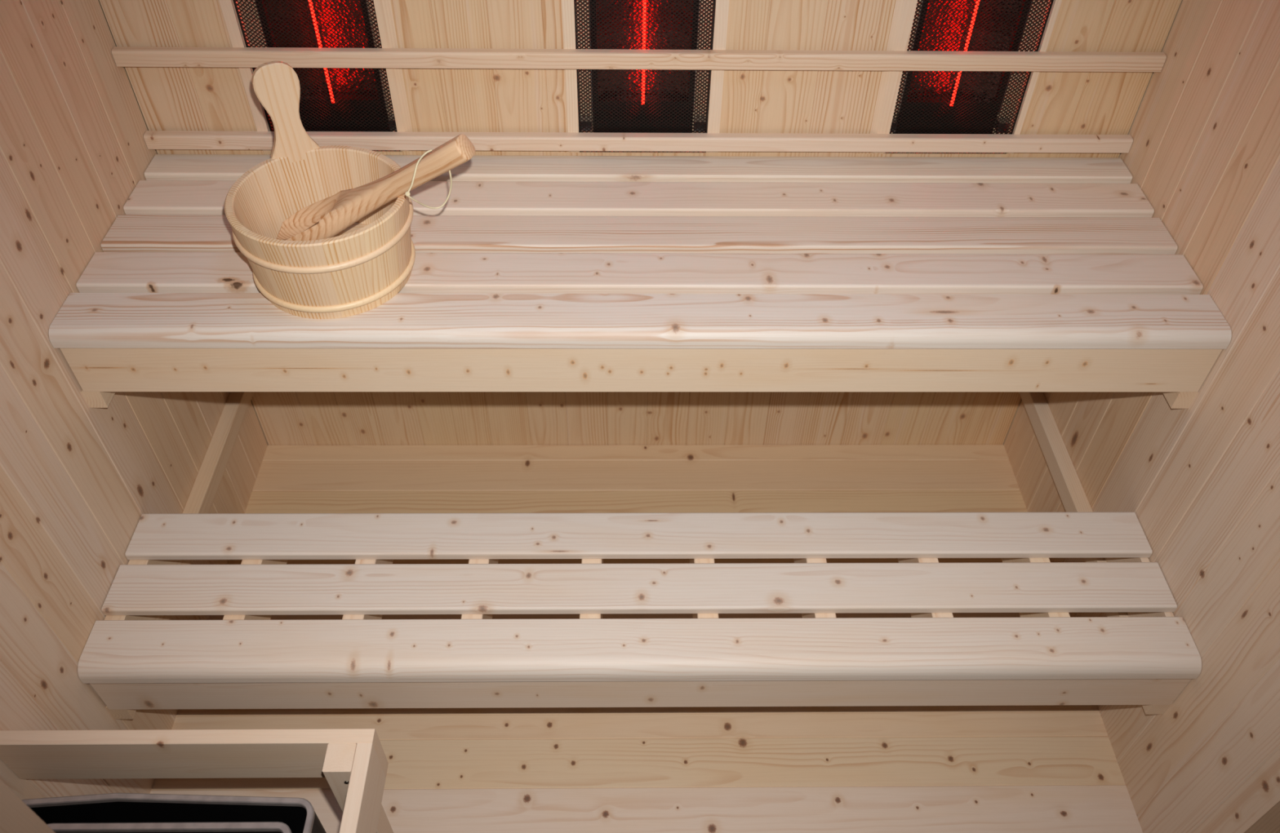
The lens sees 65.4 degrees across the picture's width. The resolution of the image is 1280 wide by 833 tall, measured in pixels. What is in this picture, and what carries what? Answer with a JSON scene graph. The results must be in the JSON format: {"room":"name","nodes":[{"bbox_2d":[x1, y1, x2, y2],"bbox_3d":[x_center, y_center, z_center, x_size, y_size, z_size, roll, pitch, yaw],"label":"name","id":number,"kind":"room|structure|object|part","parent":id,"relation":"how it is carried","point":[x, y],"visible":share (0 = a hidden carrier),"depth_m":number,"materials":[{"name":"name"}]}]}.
{"room":"spa","nodes":[
{"label":"spa","id":0,"kind":"room"},
{"bbox_2d":[0,780,55,832],"bbox_3d":[-0.670,0.162,0.681,0.226,2.020,0.040,0,46,-1],"label":"wall","id":1,"kind":"structure","parent":0,"point":[15,817],"depth_m":0.89,"materials":[{"name":"brown wood"}]},
{"bbox_2d":[0,0,267,799],"bbox_3d":[-0.801,-0.222,1.052,0.026,2.020,1.190,0,46,-1],"label":"wall","id":2,"kind":"structure","parent":0,"point":[77,481],"depth_m":1.37,"materials":[{"name":"brown wood"}]},
{"bbox_2d":[81,390,115,408],"bbox_3d":[-0.783,-0.184,1.583,0.026,0.033,0.446,0,46,-1],"label":"cleat","id":3,"kind":"object","parent":2,"relation":"attached to","point":[94,399],"visible":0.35,"depth_m":1.43,"materials":[{"name":"brown wood"}]},
{"bbox_2d":[106,391,253,719],"bbox_3d":[-0.785,0.182,1.752,0.028,0.038,0.736,0,46,-1],"label":"cleat","id":4,"kind":"object","parent":2,"relation":"attached to","point":[203,492],"visible":0.38,"depth_m":1.83,"materials":[{"name":"brown wood"}]},
{"bbox_2d":[77,512,1201,710],"bbox_3d":[0.004,0.297,1.550,1.598,0.120,0.284,0,46,-1],"label":"bench","id":5,"kind":"object","parent":2,"relation":"attached to","point":[132,659],"visible":1,"depth_m":1.49,"materials":[{"name":"brown wood"}]},
{"bbox_2d":[97,0,1182,445],"bbox_3d":[0.005,-0.655,1.484,1.640,2.020,0.075,0,46,-1],"label":"wall","id":6,"kind":"structure","parent":0,"point":[167,98],"depth_m":1.60,"materials":[{"name":"brown wood"}]},
{"bbox_2d":[218,0,271,151],"bbox_3d":[-0.605,-0.752,1.316,0.018,0.898,0.007,0,46,-1],"label":"trim","id":7,"kind":"structure","parent":6,"relation":"attached to","point":[228,8],"depth_m":1.54,"materials":[{"name":"brown wood"}]},
{"bbox_2d":[232,0,399,151],"bbox_3d":[-0.493,-0.753,1.365,0.248,0.842,0.059,0,46,-1],"label":"heater","id":8,"kind":"object","parent":6,"relation":"attached to","point":[331,99],"visible":0.51,"depth_m":1.55,"materials":[{"name":"black metal"}]},
{"bbox_2d":[373,0,412,151],"bbox_3d":[-0.377,-0.752,1.319,0.023,0.898,0.007,0,46,-1],"label":"trim","id":9,"kind":"structure","parent":6,"relation":"attached to","point":[383,8],"depth_m":1.54,"materials":[{"name":"brown wood"}]},
{"bbox_2d":[561,0,579,151],"bbox_3d":[-0.104,-0.752,1.323,0.018,0.898,0.007,0,46,-1],"label":"trim","id":10,"kind":"structure","parent":6,"relation":"attached to","point":[567,6],"depth_m":1.55,"materials":[{"name":"brown wood"}]},
{"bbox_2d":[143,130,1133,153],"bbox_3d":[0.003,-0.447,1.623,1.598,0.025,0.016,0,46,-1],"label":"rail","id":11,"kind":"object","parent":6,"relation":"attached to","point":[154,140],"visible":1,"depth_m":1.62,"materials":[{"name":"brown wood"}]},
{"bbox_2d":[111,46,1166,71],"bbox_3d":[0.005,-0.545,1.522,1.598,0.026,0.014,0,46,-1],"label":"rail","id":12,"kind":"object","parent":6,"relation":"attached to","point":[123,56],"visible":1,"depth_m":1.52,"materials":[{"name":"brown wood"}]},
{"bbox_2d":[48,154,1231,391],"bbox_3d":[0.004,-0.232,1.537,1.598,0.116,0.448,0,46,-1],"label":"bench","id":13,"kind":"object","parent":6,"relation":"attached to","point":[534,273],"visible":0.94,"depth_m":1.42,"materials":[{"name":"brown wood"}]},
{"bbox_2d":[224,61,415,319],"bbox_3d":[-0.430,-0.297,1.333,0.240,0.258,0.240,13,47,11],"label":"wooden bucket","id":14,"kind":"object","parent":13,"relation":"on","point":[357,270],"visible":0.92,"depth_m":1.34,"materials":[{"name":"brown wood"}]},
{"bbox_3d":[-0.486,-0.415,1.363,0.069,0.138,0.027,-21,50,-20],"label":"handle","id":15,"kind":"part","parent":14,"relation":"part of","materials":[{"name":"brown wood"}]},
{"bbox_2d":[276,133,475,240],"bbox_3d":[-0.362,-0.294,1.325,0.305,0.201,0.086,12,47,11],"label":"ladle","id":16,"kind":"object","parent":14,"relation":"in","point":[328,217],"visible":0.96,"depth_m":1.33,"materials":[{"name":"brown wood"}]},
{"bbox_3d":[-0.269,-0.296,1.263,0.065,0.087,0.010,-30,53,-26],"label":"cord","id":17,"kind":"part","parent":16,"relation":"part of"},
{"bbox_2d":[574,0,715,152],"bbox_3d":[0.009,-0.753,1.372,0.249,0.842,0.059,0,46,-1],"label":"heater","id":18,"kind":"object","parent":6,"relation":"attached to","point":[675,101],"visible":0.76,"depth_m":1.57,"materials":[{"name":"black metal"}]},
{"bbox_2d":[706,0,728,152],"bbox_3d":[0.124,-0.752,1.327,0.020,0.898,0.007,0,46,-1],"label":"trim","id":19,"kind":"structure","parent":6,"relation":"attached to","point":[722,6],"depth_m":1.55,"materials":[{"name":"brown wood"}]},
{"bbox_2d":[870,0,917,153],"bbox_3d":[0.396,-0.752,1.331,0.030,0.898,0.007,0,46,-1],"label":"trim","id":20,"kind":"structure","parent":6,"relation":"attached to","point":[904,13],"depth_m":1.55,"materials":[{"name":"brown wood"}]},
{"bbox_2d":[889,0,1053,153],"bbox_3d":[0.513,-0.753,1.380,0.245,0.842,0.059,0,46,-1],"label":"heater","id":21,"kind":"object","parent":6,"relation":"attached to","point":[928,102],"visible":0.68,"depth_m":1.57,"materials":[{"name":"black metal"}]},
{"bbox_2d":[1008,0,1062,153],"bbox_3d":[0.620,-0.752,1.334,0.010,0.898,0.007,0,46,-1],"label":"trim","id":22,"kind":"structure","parent":6,"relation":"attached to","point":[1056,4],"depth_m":1.56,"materials":[{"name":"brown wood"}]},
{"bbox_2d":[150,444,1142,832],"bbox_3d":[0.001,0.470,1.785,1.600,0.020,1.120,0,46,-1],"label":"floor","id":23,"kind":"structure","parent":0,"point":[1054,769],"depth_m":1.71,"materials":[{"name":"brown wood"}]},
{"bbox_2d":[21,793,326,832],"bbox_3d":[-0.591,0.641,1.316,0.380,0.363,0.139,0,46,-1],"label":"stove","id":24,"kind":"object","parent":23,"relation":"on","point":[111,813],"visible":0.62,"depth_m":1.23,"materials":[{"name":"metal"}]},
{"bbox_2d":[0,728,393,832],"bbox_3d":[-0.559,0.609,1.315,0.464,0.450,0.193,0,46,-1],"label":"guard","id":25,"kind":"object","parent":23,"relation":"on","point":[353,763],"visible":1,"depth_m":1.22,"materials":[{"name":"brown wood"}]},
{"bbox_3d":[-0.558,0.423,1.248,0.464,0.096,0.019,0,46,-1],"label":"rail","id":26,"kind":"part","parent":25,"relation":"part of","materials":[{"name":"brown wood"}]},
{"bbox_3d":[-0.364,0.567,1.359,0.034,0.450,0.036,0,46,-1],"label":"post","id":27,"kind":"part","parent":25,"relation":"part of","materials":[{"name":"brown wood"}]},
{"bbox_3d":[-0.334,0.493,1.185,0.019,0.096,0.174,0,46,-1],"label":"rail","id":28,"kind":"part","parent":25,"relation":"part of","materials":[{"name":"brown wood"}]},
{"bbox_2d":[1004,0,1279,832],"bbox_3d":[0.824,-0.223,1.076,0.026,2.020,1.190,0,46,-1],"label":"wall","id":29,"kind":"structure","parent":0,"point":[1201,482],"depth_m":1.41,"materials":[{"name":"brown wood"}]},
{"bbox_2d":[1018,391,1173,715],"bbox_3d":[0.787,0.181,1.775,0.028,0.038,0.736,0,46,-1],"label":"cleat","id":30,"kind":"object","parent":29,"relation":"attached to","point":[1070,490],"visible":0.46,"depth_m":1.85,"materials":[{"name":"brown wood"}]},
{"bbox_2d":[1162,391,1197,408],"bbox_3d":[0.790,-0.184,1.607,0.026,0.035,0.446,0,46,-1],"label":"cleat","id":31,"kind":"object","parent":29,"relation":"attached to","point":[1175,400],"visible":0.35,"depth_m":1.46,"materials":[{"name":"brown wood"}]},
{"bbox_2d":[1244,801,1279,832],"bbox_3d":[0.815,0.114,0.736,0.004,2.000,0.192,0,46,-1],"label":"trim","id":32,"kind":"structure","parent":29,"relation":"attached to","point":[1269,823],"depth_m":1.27,"materials":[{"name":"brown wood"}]}
]}

